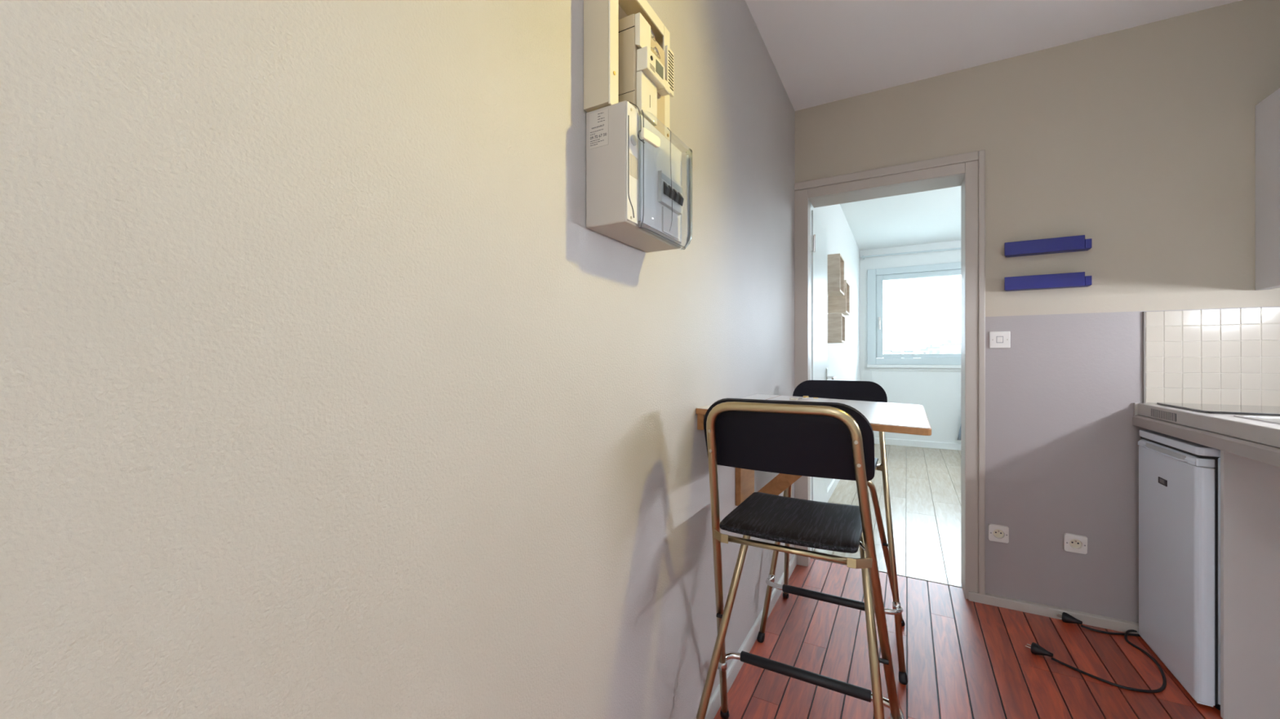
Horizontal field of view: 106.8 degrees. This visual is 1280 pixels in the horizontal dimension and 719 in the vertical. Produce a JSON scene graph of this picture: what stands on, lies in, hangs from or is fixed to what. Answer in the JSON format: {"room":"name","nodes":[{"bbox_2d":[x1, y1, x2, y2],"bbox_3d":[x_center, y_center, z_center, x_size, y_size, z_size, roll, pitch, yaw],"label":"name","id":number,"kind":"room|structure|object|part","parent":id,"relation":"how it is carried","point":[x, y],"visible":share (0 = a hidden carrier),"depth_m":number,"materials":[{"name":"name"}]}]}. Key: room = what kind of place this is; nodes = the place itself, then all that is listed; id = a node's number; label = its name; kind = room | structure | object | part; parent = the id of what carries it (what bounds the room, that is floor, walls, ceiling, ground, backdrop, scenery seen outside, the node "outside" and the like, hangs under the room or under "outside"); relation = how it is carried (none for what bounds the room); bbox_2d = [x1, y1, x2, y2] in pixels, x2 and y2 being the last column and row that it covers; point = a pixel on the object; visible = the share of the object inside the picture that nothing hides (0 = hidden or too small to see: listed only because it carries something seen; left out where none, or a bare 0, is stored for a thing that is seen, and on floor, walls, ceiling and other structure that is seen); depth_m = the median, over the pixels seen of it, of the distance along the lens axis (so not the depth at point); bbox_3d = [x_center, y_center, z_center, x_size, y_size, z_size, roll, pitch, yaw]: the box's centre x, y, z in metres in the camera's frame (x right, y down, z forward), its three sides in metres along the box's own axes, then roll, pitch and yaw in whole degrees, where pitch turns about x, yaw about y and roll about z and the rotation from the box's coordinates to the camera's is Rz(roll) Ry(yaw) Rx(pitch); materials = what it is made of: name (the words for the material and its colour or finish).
{"room":"kitchen","nodes":[
{"label":"kitchen","id":0,"kind":"room"},
{"bbox_2d":[0,0,859,718],"bbox_3d":[0.233,-0.176,1.661,0.140,2.640,11.125,0,0,29],"label":"wall","id":1,"kind":"structure","parent":0,"point":[328,390],"depth_m":0.54,"materials":[{"name":"paint"}]},
{"bbox_2d":[583,0,673,141],"bbox_3d":[-0.014,-0.617,1.007,0.066,0.284,0.264,0,0,29],"label":"frame","id":2,"kind":"object","parent":1,"relation":"attached to","point":[601,17],"visible":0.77,"depth_m":0.90,"materials":[{"name":"beige plastic"}]},
{"bbox_2d":[618,12,670,135],"bbox_3d":[0.005,-0.579,0.991,0.092,0.194,0.136,0,0,29],"label":"meter","id":3,"kind":"object","parent":2,"relation":"attached to","point":[642,83],"visible":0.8,"depth_m":0.94,"materials":[{"name":"beige plastic"}]},
{"bbox_3d":[0.005,-0.746,0.991,0.004,0.026,0.195,0,0,29],"label":"rail","id":4,"kind":"part","parent":2,"relation":"part of","materials":[{"name":"beige plastic"}]},
{"bbox_2d":[586,100,692,253],"bbox_3d":[0.013,-0.364,0.989,0.131,0.226,0.250,0,0,29],"label":"box","id":5,"kind":"object","parent":1,"relation":"attached to","point":[634,198],"visible":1,"depth_m":0.91,"materials":[{"name":"beige plastic"}]},
{"bbox_3d":[0.045,-0.368,0.990,0.003,0.204,0.197,0,0,29],"label":"plate","id":6,"kind":"part","parent":5,"relation":"part of","materials":[{"name":"white plastic"}]},
{"bbox_2d":[704,554,796,718],"bbox_3d":[-0.784,1.095,-0.309,0.012,0.058,6.694,0,0,29],"label":"baseboard","id":7,"kind":"structure","parent":1,"relation":"attached to","point":[714,704],"depth_m":1.78,"materials":[{"name":"white"}]},
{"bbox_2d":[695,394,931,506],"bbox_3d":[0.581,0.332,1.532,0.589,0.385,0.661,0,0,29],"label":"table","id":8,"kind":"object","parent":1,"relation":"attached to","point":[898,418],"visible":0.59,"depth_m":1.56,"materials":[{"name":"white laminate"}]},
{"bbox_3d":[0.332,0.182,1.672,0.019,0.048,0.635,0,0,29],"label":"wall rail","id":9,"kind":"part","parent":8,"relation":"part of","materials":[{"name":"brown wood"}]},
{"bbox_3d":[0.395,0.365,1.782,0.020,0.318,0.175,0,0,29],"label":"wall post","id":10,"kind":"part","parent":8,"relation":"part of","materials":[{"name":"brown wood"}]},
{"bbox_2d":[789,395,817,399],"bbox_3d":[0.598,0.139,1.751,0.109,0.011,0.039,0,0,-18],"label":"ring","id":11,"kind":"object","parent":8,"relation":"on","point":[804,397],"visible":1,"depth_m":1.74,"materials":[{"name":"beige"}]},
{"bbox_2d":[827,479,839,501],"bbox_3d":[1.965,1.082,4.631,0.014,0.085,4.220,0,0,29],"label":"baseboard","id":12,"kind":"structure","parent":1,"relation":"attached to","point":[832,486],"depth_m":3.99,"materials":[{"name":"white paint"}]},
{"bbox_2d":[827,253,844,296],"bbox_3d":[1.446,-0.633,3.575,0.139,0.272,0.270,0,0,29],"label":"cube shelf","id":13,"kind":"object","parent":1,"relation":"attached to","point":[835,261],"visible":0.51,"depth_m":3.45,"materials":[{"name":"brown wood"}]},
{"bbox_2d":[827,313,844,343],"bbox_3d":[1.487,-0.239,3.649,0.139,0.212,0.220,0,0,29],"label":"cube shelf","id":14,"kind":"object","parent":1,"relation":"attached to","point":[836,322],"visible":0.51,"depth_m":3.55,"materials":[{"name":"brown wood"}]},
{"bbox_2d":[827,280,849,315],"bbox_3d":[1.644,-0.508,3.928,0.139,0.258,0.280,0,0,29],"label":"cube shelf","id":15,"kind":"object","parent":1,"relation":"attached to","point":[840,304],"visible":0.54,"depth_m":3.81,"materials":[{"name":"brown wood"}]},
{"bbox_2d":[840,186,960,250],"bbox_3d":[3.341,-1.536,3.930,3.340,0.080,4.525,0,0,29],"label":"ceiling","id":16,"kind":"structure","parent":0,"point":[931,216],"depth_m":5.04,"materials":[{"name":"white paint"}]},
{"bbox_2d":[859,240,960,448],"bbox_3d":[4.399,-0.176,5.816,3.340,2.640,0.200,0,0,29],"label":"wall","id":17,"kind":"structure","parent":0,"point":[939,393],"depth_m":6.16,"materials":[{"name":"white paint"}]},
{"bbox_2d":[869,370,871,382],"bbox_3d":[4.071,0.565,5.879,2.225,0.839,0.012,0,0,29],"label":"trim","id":18,"kind":"structure","parent":17,"relation":"attached to","point":[870,371],"depth_m":6.41,"materials":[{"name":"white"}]},
{"bbox_2d":[860,247,960,259],"bbox_3d":[4.171,-1.378,5.777,2.700,0.056,0.090,0,0,29],"label":"curtain rod","id":19,"kind":"object","parent":17,"relation":"attached to","point":[958,248],"visible":0.48,"depth_m":6.12,"materials":[{"name":"white paint"}]},
{"bbox_2d":[957,426,960,439],"bbox_3d":[4.285,-0.178,5.667,0.836,2.335,0.059,0,0,29],"label":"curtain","id":20,"kind":"object","parent":19,"relation":"hanging from","point":[959,433],"visible":0.02,"depth_m":5.87,"materials":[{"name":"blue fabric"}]},
{"bbox_2d":[866,364,960,371],"bbox_3d":[4.067,0.101,5.862,2.292,0.078,0.044,0,0,29],"label":"trim","id":21,"kind":"structure","parent":17,"relation":"attached to","point":[878,367],"depth_m":6.12,"materials":[{"name":"white"}]},
{"bbox_2d":[867,262,960,364],"bbox_3d":[4.083,-0.580,5.890,2.284,1.281,0.141,0,0,29],"label":"window","id":22,"kind":"structure","parent":17,"relation":"in","point":[876,277],"depth_m":6.29,"materials":[{"name":"white paint"}]},
{"bbox_2d":[874,437,960,450],"bbox_3d":[4.356,1.082,5.718,3.120,0.085,0.014,0,0,29],"label":"baseboard","id":23,"kind":"structure","parent":17,"relation":"attached to","point":[927,444],"depth_m":6.12,"materials":[{"name":"white paint"}]},
{"bbox_2d":[714,444,1222,718],"bbox_3d":[1.629,1.149,0.878,3.340,0.050,11.125,0,0,29],"label":"floor","id":24,"kind":"structure","parent":0,"point":[965,659],"depth_m":1.85,"materials":[{"name":"brown wood"}]},
{"bbox_2d":[695,398,904,718],"bbox_3d":[0.386,0.607,1.199,0.528,1.034,0.435,0,0,29],"label":"bar stool","id":25,"kind":"object","parent":24,"relation":"on","point":[815,439],"visible":1,"depth_m":1.12,"materials":[{"name":"black fabric"}]},
{"bbox_3d":[0.325,0.177,1.089,0.380,0.173,0.082,0,0,29],"label":"backrest","id":26,"kind":"part","parent":25,"relation":"part of","materials":[{"name":"black paint"}]},
{"bbox_3d":[0.380,0.766,1.188,0.494,0.679,0.376,0,0,29],"label":"seat frame","id":27,"kind":"part","parent":25,"relation":"part of","materials":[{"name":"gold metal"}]},
{"bbox_3d":[0.411,0.414,1.243,0.316,0.022,0.326,0,0,29],"label":"seat","id":28,"kind":"part","parent":25,"relation":"part of","materials":[{"name":"black fabric"}]},
{"bbox_3d":[0.504,0.424,1.099,0.024,0.010,0.082,0,0,-14],"label":"seat rod","id":29,"kind":"part","parent":25,"relation":"part of","materials":[{"name":"silver metal"}]},
{"bbox_2d":[756,380,907,684],"bbox_3d":[0.800,0.607,1.957,0.528,1.034,0.435,0,0,29],"label":"bar stool","id":30,"kind":"object","parent":24,"relation":"on","point":[868,391],"visible":0.4,"depth_m":1.90,"materials":[{"name":"metal"}]},
{"bbox_3d":[0.861,0.177,2.066,0.380,0.173,0.082,0,0,29],"label":"backrest","id":31,"kind":"part","parent":30,"relation":"part of","materials":[{"name":"black paint"}]},
{"bbox_3d":[0.806,0.766,1.968,0.494,0.679,0.376,0,0,29],"label":"seat frame","id":32,"kind":"part","parent":30,"relation":"part of","materials":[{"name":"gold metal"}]},
{"bbox_3d":[0.775,0.414,1.912,0.316,0.022,0.326,0,0,29],"label":"seat","id":33,"kind":"part","parent":30,"relation":"part of","materials":[{"name":"black fabric"}]},
{"bbox_2d":[1025,630,1166,693],"bbox_3d":[1.827,1.105,1.766,0.642,0.041,0.288,0,0,-12],"label":"power cord","id":34,"kind":"object","parent":24,"relation":"on","point":[1036,649],"visible":0.92,"depth_m":1.74,"materials":[{"name":"black rubber"}]},
{"bbox_2d":[1056,612,1140,636],"bbox_3d":[1.953,1.104,1.961,0.358,0.041,0.061,0,0,27],"label":"power cord","id":35,"kind":"object","parent":24,"relation":"on","point":[1066,618],"visible":0.81,"depth_m":2.00,"materials":[{"name":"black rubber"}]},
{"bbox_2d":[1137,429,1220,711],"bbox_3d":[2.178,0.703,1.590,0.620,0.842,0.465,0,0,29],"label":"fridge","id":36,"kind":"object","parent":24,"relation":"on","point":[1180,479],"visible":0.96,"depth_m":1.62,"materials":[{"name":"white metal"}]},
{"bbox_3d":[1.931,1.109,1.730,0.036,0.005,0.459,0,0,29],"label":"door sill","id":37,"kind":"part","parent":36,"relation":"part of","materials":[{"name":"white metal"}]},
{"bbox_3d":[2.178,0.296,1.590,0.600,0.027,0.465,0,0,29],"label":"lid","id":38,"kind":"part","parent":36,"relation":"part of","materials":[{"name":"white ceramic"}]},
{"bbox_2d":[1220,450,1279,718],"bbox_3d":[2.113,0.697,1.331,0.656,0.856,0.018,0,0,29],"label":"base cabinet","id":39,"kind":"object","parent":24,"relation":"on","point":[1250,489],"visible":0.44,"depth_m":1.46,"materials":[{"name":"grey"}]},
{"bbox_2d":[745,0,1240,111],"bbox_3d":[0.101,-1.426,-0.802,2.280,0.100,6.900,0,0,29],"label":"ceiling","id":40,"kind":"structure","parent":0,"point":[821,51],"depth_m":2.00,"materials":[{"name":"white paint"}]},
{"bbox_2d":[795,0,1279,622],"bbox_3d":[1.721,-0.116,2.186,2.180,2.520,0.102,0,0,29],"label":"wall","id":41,"kind":"structure","parent":0,"point":[1139,142],"depth_m":2.01,"materials":[{"name":"paint"}]},
{"bbox_2d":[811,209,835,551],"bbox_3d":[1.153,0.121,2.994,0.100,1.983,0.590,0,0,29],"label":"door","id":42,"kind":"structure","parent":41,"relation":"in","point":[819,234],"depth_m":2.92,"materials":[{"name":"white"}]},
{"bbox_3d":[1.258,0.118,3.140,0.060,0.020,0.128,0,0,29],"label":"lever","id":43,"kind":"part","parent":42,"relation":"part of","materials":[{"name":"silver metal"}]},
{"bbox_2d":[794,149,985,599],"bbox_3d":[1.268,0.076,2.488,0.855,2.097,0.200,0,0,29],"label":"trim","id":44,"kind":"structure","parent":41,"relation":"attached to","point":[966,171],"depth_m":2.29,"materials":[{"name":"beige paint"}]},
{"bbox_2d":[987,524,1008,543],"bbox_3d":[1.643,0.795,2.178,0.077,0.077,0.014,0,0,29],"label":"wall socket","id":45,"kind":"object","parent":41,"relation":"attached to","point":[997,533],"visible":1,"depth_m":2.18,"materials":[{"name":"white plastic"}]},
{"bbox_2d":[989,331,1010,348],"bbox_3d":[1.647,-0.093,2.176,0.076,0.076,0.013,0,0,29],"label":"light switch","id":46,"kind":"object","parent":41,"relation":"attached to","point":[997,340],"visible":1,"depth_m":2.17,"materials":[{"name":"white plastic"}]},
{"bbox_2d":[1004,235,1092,257],"bbox_3d":[1.773,-0.497,2.080,0.292,0.058,0.055,0,0,29],"label":"ledge","id":47,"kind":"object","parent":41,"relation":"attached to","point":[1072,243],"visible":1,"depth_m":2.06,"materials":[{"name":"blue paint"}]},
{"bbox_2d":[1005,248,1090,257],"bbox_3d":[1.778,-0.473,2.079,0.282,0.010,0.036,0,0,29],"label":"shelf","id":48,"kind":"object","parent":47,"relation":"on","point":[1015,252],"depth_m":2.08,"materials":[{"name":"blue paint"}]},
{"bbox_3d":[1.791,-0.490,2.097,0.276,0.044,0.008,0,0,29],"label":"rail","id":49,"kind":"part","parent":47,"relation":"part of","materials":[{"name":"blue paint"}]},
{"bbox_2d":[1004,271,1092,291],"bbox_3d":[1.773,-0.342,2.080,0.292,0.058,0.055,0,0,29],"label":"ledge","id":50,"kind":"object","parent":41,"relation":"attached to","point":[1068,280],"visible":1,"depth_m":2.06,"materials":[{"name":"blue paint"}]},
{"bbox_2d":[1005,285,1089,291],"bbox_3d":[1.778,-0.318,2.079,0.282,0.010,0.036,0,0,29],"label":"shelf","id":51,"kind":"object","parent":50,"relation":"on","point":[1008,288],"depth_m":2.08,"materials":[{"name":"blue paint"}]},
{"bbox_2d":[968,591,1138,634],"bbox_3d":[1.806,1.103,2.081,0.608,0.042,0.023,0,0,29],"label":"baseboard","id":52,"kind":"structure","parent":41,"relation":"attached to","point":[1091,620],"depth_m":2.08,"materials":[{"name":"beige paint"}]},
{"bbox_2d":[1062,533,1087,554],"bbox_3d":[1.875,0.791,2.047,0.078,0.078,0.014,0,0,29],"label":"wall socket","id":53,"kind":"object","parent":41,"relation":"attached to","point":[1073,543],"visible":1,"depth_m":2.05,"materials":[{"name":"white plastic"}]},
{"label":"outside","id":54,"kind":"structure","parent":0,"visible":0},
{"bbox_3d":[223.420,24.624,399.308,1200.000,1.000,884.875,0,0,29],"label":"ground","id":55,"kind":"structure","parent":54,"visible":0},
{"bbox_2d":[883,350,892,354],"bbox_3d":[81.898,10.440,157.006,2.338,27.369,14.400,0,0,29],"label":"apartment block","id":56,"kind":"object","parent":55,"relation":"on","point":[886,352],"visible":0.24,"depth_m":150.91,"materials":[{"name":"grey metal"}]},
{"bbox_2d":[891,351,901,354],"bbox_3d":[103.089,10.317,190.982,3.396,27.614,14.400,0,0,29],"label":"apartment block","id":57,"kind":"object","parent":55,"relation":"on","point":[892,352],"visible":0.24,"depth_m":184.88,"materials":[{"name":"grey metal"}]},
{"bbox_2d":[903,350,913,354],"bbox_3d":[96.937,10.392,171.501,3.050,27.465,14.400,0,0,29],"label":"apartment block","id":58,"kind":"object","parent":55,"relation":"on","point":[906,352],"visible":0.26,"depth_m":165.34,"materials":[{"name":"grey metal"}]},
{"bbox_2d":[920,348,928,353],"bbox_3d":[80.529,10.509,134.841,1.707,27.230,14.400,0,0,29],"label":"apartment block","id":59,"kind":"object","parent":55,"relation":"on","point":[922,350],"visible":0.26,"depth_m":128.75,"materials":[{"name":"grey metal"}]},
{"bbox_2d":[924,344,940,353],"bbox_3d":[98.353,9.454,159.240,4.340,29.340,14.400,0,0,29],"label":"apartment block","id":60,"kind":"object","parent":55,"relation":"on","point":[931,349],"visible":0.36,"depth_m":153.31,"materials":[{"name":"grey metal"}]},
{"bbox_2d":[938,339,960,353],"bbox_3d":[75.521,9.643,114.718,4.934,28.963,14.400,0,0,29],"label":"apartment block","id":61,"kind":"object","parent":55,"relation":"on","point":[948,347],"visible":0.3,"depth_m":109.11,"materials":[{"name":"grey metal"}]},
{"bbox_3d":[1.076,-0.116,-1.292,0.100,2.520,6.800,0,0,29],"label":"wall","id":62,"kind":"structure","parent":0,"visible":0},
{"bbox_2d":[1132,403,1279,466],"bbox_3d":[1.900,0.222,1.002,0.705,0.092,1.808,0,0,29],"label":"countertop","id":63,"kind":"structure","parent":62,"relation":"attached to","point":[1255,440],"depth_m":1.45,"materials":[{"name":"grey laminate"}]},
{"bbox_2d":[1150,408,1176,422],"bbox_3d":[1.929,0.202,1.754,0.002,0.028,0.196,0,0,29],"label":"vent grille","id":64,"kind":"object","parent":63,"relation":"attached to","point":[1156,415],"depth_m":1.75,"materials":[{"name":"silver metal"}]},
{"bbox_2d":[1156,402,1279,416],"bbox_3d":[2.216,0.173,1.592,0.575,0.008,0.375,0,0,29],"label":"cooktop","id":65,"kind":"object","parent":63,"relation":"in","point":[1207,408],"visible":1,"depth_m":1.66,"materials":[{"name":"white metal"}]},
{"bbox_2d":[1233,415,1279,424],"bbox_3d":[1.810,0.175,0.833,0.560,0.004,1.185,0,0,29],"label":"sink","id":66,"kind":"object","parent":63,"relation":"in","point":[1265,419],"visible":1,"depth_m":1.41,"materials":[{"name":"white metal"}]},
{"bbox_2d":[1255,88,1279,290],"bbox_3d":[2.032,-0.613,0.929,0.403,0.699,1.808,0,0,29],"label":"upper cabinet","id":67,"kind":"object","parent":62,"relation":"attached to","point":[1267,111],"visible":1,"depth_m":1.74,"materials":[{"name":"white"}]}
]}

